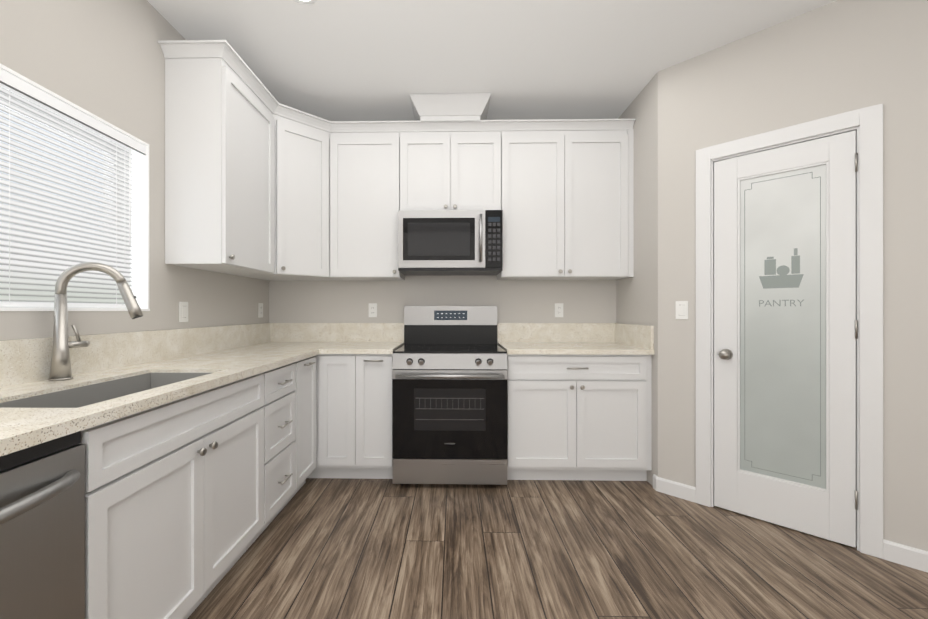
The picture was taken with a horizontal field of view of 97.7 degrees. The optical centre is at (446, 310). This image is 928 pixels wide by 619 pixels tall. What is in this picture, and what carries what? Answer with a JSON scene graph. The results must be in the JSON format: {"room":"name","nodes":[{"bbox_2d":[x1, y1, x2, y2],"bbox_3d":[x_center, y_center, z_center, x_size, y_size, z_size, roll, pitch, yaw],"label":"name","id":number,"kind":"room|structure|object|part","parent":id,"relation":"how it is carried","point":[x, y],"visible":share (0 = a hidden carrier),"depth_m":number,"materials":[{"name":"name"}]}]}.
{"room":"kitchen","nodes":[
{"label":"kitchen","id":0,"kind":"room"},
{"bbox_2d":[0,0,268,339],"bbox_3d":[-1.647,-0.194,0.658,0.220,2.740,5.700,0,0,1],"label":"wall","id":1,"kind":"structure","parent":0,"point":[104,60],"depth_m":1.90,"materials":[{"name":"grey paint"}]},
{"bbox_2d":[0,63,149,310],"bbox_3d":[-1.615,-0.421,1.458,0.194,0.845,1.200,0,0,1],"label":"window","id":2,"kind":"structure","parent":1,"relation":"in","point":[139,265],"depth_m":2.04,"materials":[{"name":"white"}]},
{"bbox_2d":[0,68,145,307],"bbox_3d":[-1.552,-0.422,1.457,0.054,0.815,1.170,0,0,1],"label":"window blinds","id":3,"kind":"object","parent":2,"relation":"attached to","point":[29,274],"visible":0.96,"depth_m":1.62,"materials":[{"name":"grey plastic"}]},
{"bbox_2d":[179,302,187,321],"bbox_3d":[-1.501,0.007,2.316,0.006,0.115,0.070,0,0,1],"label":"electrical outlet","id":4,"kind":"object","parent":1,"relation":"attached to","point":[183,311],"visible":1,"depth_m":2.31,"materials":[{"name":"white plastic"}]},
{"bbox_2d":[165,58,273,273],"bbox_3d":[-1.324,-0.799,2.467,0.351,1.097,0.609,0,0,1],"label":"upper cabinet","id":5,"kind":"object","parent":1,"relation":"attached to","point":[219,167],"visible":1,"depth_m":2.17,"materials":[{"name":"white paint"}]},
{"bbox_2d":[258,303,262,317],"bbox_3d":[-1.483,-0.003,3.236,0.006,0.115,0.070,0,0,1],"label":"electrical outlet","id":6,"kind":"object","parent":1,"relation":"attached to","point":[260,309],"visible":1,"depth_m":3.22,"materials":[{"name":"white plastic"}]},
{"bbox_2d":[158,40,635,132],"bbox_3d":[-0.059,-1.379,2.578,2.876,0.060,0.985,0,0,1],"label":"crown molding","id":7,"kind":"structure","parent":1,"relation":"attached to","point":[224,50],"depth_m":2.99,"materials":[{"name":"white paint"}]},
{"bbox_2d":[269,275,615,322],"bbox_3d":[-0.093,-0.193,3.418,3.280,2.740,0.120,0,0,1],"label":"wall","id":8,"kind":"structure","parent":0,"point":[535,301],"depth_m":3.36,"materials":[{"name":"grey paint"}]},
{"bbox_2d":[232,114,340,280],"bbox_3d":[-1.185,-0.799,3.074,0.607,1.097,0.608,0,0,1],"label":"upper cabinet","id":9,"kind":"object","parent":8,"relation":"attached to","point":[301,201],"visible":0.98,"depth_m":2.90,"materials":[{"name":"white paint"}]},
{"bbox_2d":[330,132,404,280],"bbox_3d":[-0.614,-0.799,3.191,0.527,1.097,0.351,0,0,1],"label":"upper cabinet","id":10,"kind":"object","parent":8,"relation":"attached to","point":[364,188],"visible":0.98,"depth_m":3.05,"materials":[{"name":"white paint"}]},
{"bbox_2d":[369,303,376,316],"bbox_3d":[-0.613,-0.003,3.365,0.070,0.115,0.006,0,0,1],"label":"electrical outlet","id":11,"kind":"object","parent":8,"relation":"attached to","point":[372,309],"visible":1,"depth_m":3.36,"materials":[{"name":"white plastic"}]},
{"bbox_2d":[400,131,500,210],"bbox_3d":[0.031,-1.041,3.179,0.760,0.613,0.351,0,0,1],"label":"upper cabinet","id":12,"kind":"object","parent":8,"relation":"attached to","point":[450,170],"visible":0.96,"depth_m":3.04,"materials":[{"name":"white paint"}]},
{"bbox_2d":[398,210,502,275],"bbox_3d":[0.030,-0.510,3.121,0.758,0.438,0.462,0,0,1],"label":"microwave","id":13,"kind":"object","parent":12,"relation":"attached to","point":[447,242],"visible":1,"depth_m":2.94,"materials":[{"name":"grey metal"}]},
{"bbox_2d":[410,93,490,121],"bbox_3d":[0.030,-1.479,3.132,0.584,0.161,0.445,0,0,1],"label":"air vent","id":14,"kind":"object","parent":8,"relation":"attached to","point":[456,107],"visible":0.56,"depth_m":2.95,"materials":[{"name":"white paint"}]},
{"bbox_2d":[555,303,562,316],"bbox_3d":[0.926,-0.003,3.335,0.070,0.115,0.006,0,0,1],"label":"electrical outlet","id":15,"kind":"object","parent":8,"relation":"attached to","point":[558,309],"visible":1,"depth_m":3.33,"materials":[{"name":"white plastic"}]},
{"bbox_2d":[497,129,633,279],"bbox_3d":[0.901,-0.799,3.162,0.977,1.097,0.351,0,0,1],"label":"upper cabinet","id":16,"kind":"object","parent":8,"relation":"attached to","point":[567,202],"visible":1,"depth_m":3.02,"materials":[{"name":"white paint"}]},
{"bbox_2d":[147,0,836,120],"bbox_3d":[0.521,-1.614,0.607,4.717,0.100,6.080,0,0,1],"label":"ceiling","id":17,"kind":"structure","parent":0,"point":[356,60],"depth_m":2.39,"materials":[{"name":"white paint"}]},
{"bbox_2d":[293,0,316,4],"bbox_3d":[-0.711,-1.561,1.991,0.150,0.003,0.150,0,0,1],"label":"recessed light","id":18,"kind":"object","parent":17,"relation":"in","point":[306,2],"visible":1,"depth_m":2.04,"materials":[{"name":"white paint"}]},
{"bbox_2d":[188,478,927,618],"bbox_3d":[0.521,1.216,0.606,4.717,0.080,6.080,0,0,1],"label":"floor","id":19,"kind":"structure","parent":0,"point":[333,548],"depth_m":1.89,"materials":[{"name":"brown wood"}]},
{"bbox_2d":[0,431,84,618],"bbox_3d":[-1.180,0.736,0.722,0.652,0.880,0.604,0,0,1],"label":"dishwasher","id":20,"kind":"object","parent":19,"relation":"on","point":[42,530],"visible":0.98,"depth_m":0.91,"materials":[{"name":"grey metal"}]},
{"bbox_2d":[80,373,263,618],"bbox_3d":[-1.197,0.736,1.509,0.644,0.882,0.960,0,0,1],"label":"base cabinet","id":21,"kind":"object","parent":19,"relation":"on","point":[174,508],"visible":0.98,"depth_m":1.35,"materials":[{"name":"white paint"}]},
{"bbox_2d":[246,363,295,549],"bbox_3d":[-1.180,0.736,2.187,0.652,0.882,0.391,0,0,1],"label":"base cabinet","id":22,"kind":"object","parent":19,"relation":"on","point":[279,406],"visible":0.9,"depth_m":2.16,"materials":[{"name":"white paint"}]},
{"bbox_2d":[281,355,315,509],"bbox_3d":[-1.172,0.736,2.581,0.652,0.882,0.393,0,0,1],"label":"base cabinet","id":23,"kind":"object","parent":19,"relation":"on","point":[305,391],"visible":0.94,"depth_m":2.56,"materials":[{"name":"white paint"}]},
{"bbox_2d":[307,354,392,478],"bbox_3d":[-0.923,0.736,3.047,1.132,0.882,0.652,0,0,1],"label":"base cabinet","id":24,"kind":"object","parent":19,"relation":"on","point":[353,416],"visible":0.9,"depth_m":2.76,"materials":[{"name":"white paint"}]},
{"bbox_2d":[0,323,323,455],"bbox_3d":[-1.187,0.197,1.563,0.660,0.191,3.628,0,0,1],"label":"countertop","id":25,"kind":"structure","parent":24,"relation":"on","point":[223,355],"depth_m":1.70,"materials":[{"name":"beige stone"}]},
{"bbox_2d":[48,262,142,380],"bbox_3d":[-1.363,0.035,1.581,0.245,0.448,0.184,0,0,1],"label":"faucet","id":26,"kind":"object","parent":25,"relation":"on","point":[60,367],"visible":1,"depth_m":1.52,"materials":[{"name":"silver metal"}]},
{"bbox_2d":[0,373,210,407],"bbox_3d":[-1.147,0.438,1.436,0.337,0.328,0.703,0,0,1],"label":"sink","id":27,"kind":"object","parent":25,"relation":"in","point":[78,397],"visible":0.04,"depth_m":1.53,"materials":[{"name":"silver metal"}]},
{"bbox_2d":[324,323,403,353],"bbox_3d":[-0.592,0.198,3.047,0.473,0.191,0.638,0,0,1],"label":"countertop","id":28,"kind":"structure","parent":24,"relation":"on","point":[339,338],"depth_m":3.34,"materials":[{"name":"beige stone"}]},
{"bbox_2d":[392,306,507,484],"bbox_3d":[0.027,0.570,2.971,0.759,1.215,0.758,0,0,1],"label":"range","id":29,"kind":"object","parent":19,"relation":"on","point":[449,393],"visible":1,"depth_m":2.66,"materials":[{"name":"grey metal"}]},
{"bbox_2d":[507,354,651,480],"bbox_3d":[0.900,0.736,3.011,0.974,0.882,0.652,0,0,1],"label":"base cabinet","id":30,"kind":"object","parent":19,"relation":"on","point":[579,417],"visible":1,"depth_m":2.73,"materials":[{"name":"white paint"}]},
{"bbox_2d":[497,323,653,354],"bbox_3d":[0.900,0.198,3.018,0.975,0.191,0.638,0,0,1],"label":"countertop","id":31,"kind":"structure","parent":30,"relation":"on","point":[575,338],"depth_m":3.23,"materials":[{"name":"beige stone"}]},
{"bbox_2d":[616,72,657,485],"bbox_3d":[1.465,-0.193,3.048,0.150,2.740,0.800,0,0,1],"label":"wall","id":32,"kind":"structure","parent":0,"point":[637,299],"depth_m":2.81,"materials":[{"name":"grey paint"}]},
{"bbox_2d":[658,0,927,550],"bbox_3d":[2.032,-0.193,2.061,0.120,2.740,1.750,0,0,-44],"label":"wall","id":33,"kind":"structure","parent":0,"point":[835,58],"depth_m":2.05,"materials":[{"name":"grey paint"}]},
{"bbox_2d":[676,301,687,318],"bbox_3d":[1.478,-0.003,2.545,0.006,0.115,0.070,0,0,-44],"label":"light switch","id":34,"kind":"object","parent":33,"relation":"attached to","point":[681,309],"visible":1,"depth_m":2.54,"materials":[{"name":"white plastic"}]},
{"bbox_2d":[714,130,857,547],"bbox_3d":[1.798,0.140,2.195,0.107,2.061,0.605,0,0,-44],"label":"pantry door","id":35,"kind":"structure","parent":33,"relation":"in","point":[782,375],"depth_m":2.18,"materials":[{"name":"white paint"}]},
{"bbox_3d":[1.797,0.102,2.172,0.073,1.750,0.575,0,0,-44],"label":"pantry door knob","id":36,"kind":"part","parent":35,"relation":"part of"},
{"bbox_2d":[696,104,882,558],"bbox_3d":[1.844,0.096,2.244,0.139,2.161,0.781,0,0,-44],"label":"door frame","id":37,"kind":"structure","parent":33,"relation":"attached to","point":[868,121],"depth_m":1.98,"materials":[{"name":"white paint"}]},
{"bbox_2d":[883,539,927,572],"bbox_3d":[2.320,1.132,1.655,0.517,0.090,0.534,0,0,1],"label":"baseboard","id":38,"kind":"structure","parent":33,"relation":"attached to","point":[907,556],"depth_m":1.87,"materials":[{"name":"white paint"}]}
]}

